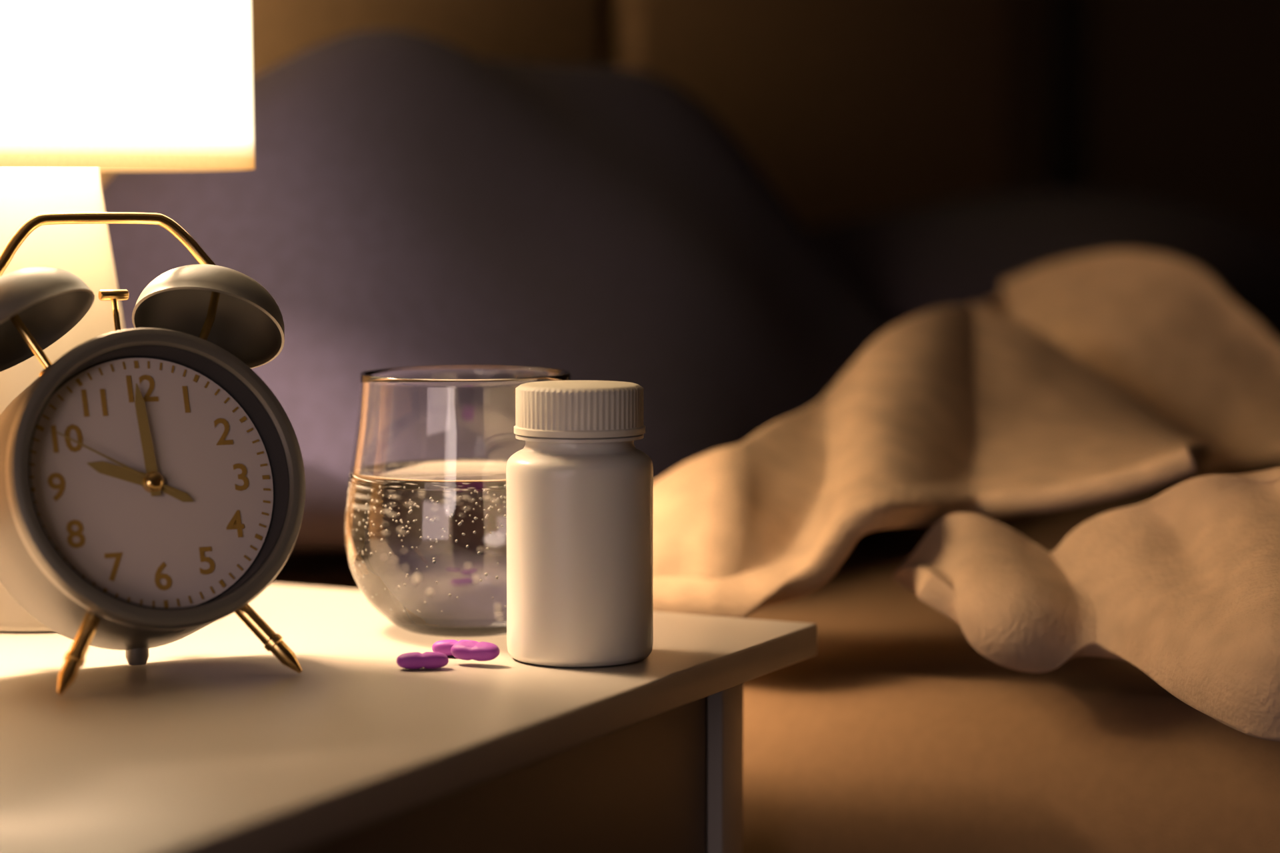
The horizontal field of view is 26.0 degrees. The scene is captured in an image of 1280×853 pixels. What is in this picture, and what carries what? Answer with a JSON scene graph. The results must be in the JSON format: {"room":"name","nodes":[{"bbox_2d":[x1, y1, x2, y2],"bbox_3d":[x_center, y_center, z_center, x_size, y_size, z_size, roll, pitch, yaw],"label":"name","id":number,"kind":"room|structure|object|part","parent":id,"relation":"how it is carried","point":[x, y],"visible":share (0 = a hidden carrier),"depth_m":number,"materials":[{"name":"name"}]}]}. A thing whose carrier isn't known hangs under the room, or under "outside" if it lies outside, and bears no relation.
{"room":"bedroom","nodes":[
{"label":"bedroom","id":0,"kind":"room"},
{"bbox_2d":[450,641,499,661],"bbox_3d":[-0.059,0.080,0.990,0.019,0.006,0.008,2,21,22],"label":"pill","id":1,"kind":"object","parent":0,"point":[467,651],"depth_m":0.99,"materials":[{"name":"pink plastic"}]},
{"bbox_2d":[1004,0,1279,238],"bbox_3d":[-0.156,-0.674,1.813,0.100,2.500,5.600,2,5,26],"label":"wall","id":2,"kind":"structure","parent":0,"point":[1183,107],"depth_m":3.31,"materials":[{"name":"beige paint"}]},
{"bbox_2d":[1052,0,1088,191],"bbox_3d":[0.456,-0.762,2.901,0.025,2.500,0.040,2,5,26],"label":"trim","id":3,"kind":"structure","parent":2,"relation":"attached to","point":[1071,17],"depth_m":2.92,"materials":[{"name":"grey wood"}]},
{"bbox_3d":[1.501,0.664,1.096,3.800,0.050,5.600,2,5,26],"label":"floor","id":4,"kind":"structure","parent":0,"visible":0},
{"bbox_2d":[0,584,817,852],"bbox_3d":[-0.249,0.369,0.959,0.436,0.560,0.560,2,5,26],"label":"nightstand","id":5,"kind":"object","parent":4,"relation":"on","point":[213,744],"visible":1,"depth_m":0.92,"materials":[{"name":"beige paint"}]},
{"bbox_2d":[0,0,254,631],"bbox_3d":[-0.236,-0.098,1.096,0.166,0.348,0.166,2,5,26],"label":"table lamp","id":6,"kind":"object","parent":5,"relation":"on","point":[88,87],"visible":0.61,"depth_m":1.04,"materials":[{"name":"white fabric"}]},
{"bbox_3d":[-0.236,-0.187,1.088,0.166,0.170,0.166,2,5,26],"label":"lamp shade","id":7,"kind":"part","parent":6,"relation":"part of","materials":[{"name":"beige fabric"}]},
{"bbox_2d":[0,212,305,695],"bbox_3d":[-0.178,0.005,0.980,0.123,0.161,0.088,-3,5,-30],"label":"alarm clock","id":8,"kind":"object","parent":5,"relation":"on","point":[153,483],"visible":1,"depth_m":0.97,"materials":[{"name":"grey metal"}]},
{"bbox_3d":[-0.217,-0.035,0.977,0.026,0.041,0.013,-3,-13,-30],"label":"bell post","id":9,"kind":"part","parent":8,"relation":"part of","materials":[{"name":"gold metal"}]},
{"bbox_3d":[-0.190,0.075,0.940,0.022,0.032,0.012,-3,-13,-30],"label":"leg","id":10,"kind":"part","parent":8,"relation":"part of","materials":[{"name":"gold metal"}]},
{"bbox_3d":[-0.194,-0.065,1.002,0.089,0.026,0.004,-3,-13,-30],"label":"handle","id":11,"kind":"part","parent":8,"relation":"part of","materials":[{"name":"gold metal"}]},
{"bbox_3d":[-0.179,0.080,0.988,0.008,0.010,0.010,-3,-13,-30],"label":"leg","id":12,"kind":"part","parent":8,"relation":"part of","materials":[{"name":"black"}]},
{"bbox_3d":[-0.159,-0.037,1.010,0.026,0.041,0.013,-3,-13,-30],"label":"bell post","id":13,"kind":"part","parent":8,"relation":"part of","materials":[{"name":"gold metal"}]},
{"bbox_3d":[-0.133,0.073,0.973,0.022,0.032,0.012,-3,-13,-30],"label":"leg","id":14,"kind":"part","parent":8,"relation":"part of","materials":[{"name":"gold metal"}]},
{"bbox_2d":[396,652,448,669],"bbox_3d":[-0.077,0.083,0.982,0.018,0.006,0.008,-1,5,-8],"label":"pill","id":15,"kind":"object","parent":5,"relation":"on","point":[417,660],"depth_m":0.98,"materials":[{"name":"purple plastic"}]},
{"bbox_2d":[432,640,478,656],"bbox_3d":[-0.067,0.081,1.009,0.018,0.006,0.008,0,5,5],"label":"pill","id":16,"kind":"object","parent":5,"relation":"on","point":[444,647],"depth_m":1.01,"materials":[{"name":"pink plastic"}]},
{"bbox_2d":[344,366,570,637],"bbox_3d":[-0.067,0.029,1.070,0.094,0.100,0.094,3,5,29],"label":"water glass","id":17,"kind":"object","parent":5,"relation":"on","point":[425,515],"visible":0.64,"depth_m":1.03,"materials":[{"name":"clear glass"}]},
{"bbox_3d":[-0.087,0.211,0.865,0.018,0.196,0.472,2,5,26],"label":"drawer","id":18,"kind":"part","parent":5,"relation":"part of","materials":[{"name":"brown paint"}]},
{"bbox_2d":[506,380,653,667],"bbox_3d":[-0.022,0.034,1.004,0.053,0.100,0.053,1,5,9],"label":"pill bottle","id":19,"kind":"object","parent":5,"relation":"on","point":[579,490],"visible":1,"depth_m":0.98,"materials":[{"name":"white plastic"}]},
{"bbox_3d":[-0.147,0.357,1.184,0.409,0.546,0.020,2,5,26],"label":"panel","id":20,"kind":"part","parent":5,"relation":"part of","materials":[{"name":"beige paint"}]},
{"bbox_2d":[98,0,1279,852],"bbox_3d":[0.721,-0.051,1.130,2.120,1.370,2.530,2,5,26],"label":"bed","id":21,"kind":"object","parent":4,"relation":"on","point":[899,736],"visible":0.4,"depth_m":1.28,"materials":[{"name":"fabric"}]},
{"bbox_3d":[-0.215,-0.135,1.542,0.048,1.230,0.771,2,5,26],"label":"headboard panel","id":22,"kind":"part","parent":21,"relation":"part of","materials":[{"name":"fabric"}]},
{"bbox_2d":[100,28,892,551],"bbox_3d":[-0.015,-0.079,1.539,0.308,0.273,0.650,2,5,26],"label":"pillow","id":23,"kind":"object","parent":21,"relation":"on","point":[409,199],"visible":0.52,"depth_m":1.37,"materials":[{"name":"fabric"}]},
{"bbox_3d":[0.964,0.198,1.570,2.057,0.262,1.565,2,5,26],"label":"mattress","id":24,"kind":"part","parent":21,"relation":"part of","materials":[{"name":"fabric"}]},
{"bbox_3d":[0.153,-0.195,2.280,0.048,1.230,0.796,2,5,26],"label":"headboard panel","id":25,"kind":"part","parent":21,"relation":"part of","materials":[{"name":"fabric"}]},
{"bbox_2d":[653,250,1279,741],"bbox_3d":[0.224,0.006,1.299,0.332,0.168,0.597,2,5,26],"label":"blanket","id":26,"kind":"object","parent":21,"relation":"on","point":[1100,377],"visible":0.98,"depth_m":1.19,"materials":[{"name":"fabric"}]},
{"bbox_2d":[804,190,1279,342],"bbox_3d":[0.295,-0.084,2.062,0.385,0.185,0.700,2,5,27],"label":"pillow","id":27,"kind":"object","parent":21,"relation":"on","point":[908,263],"visible":0.29,"depth_m":1.89,"materials":[{"name":"grey fabric"}]}
]}

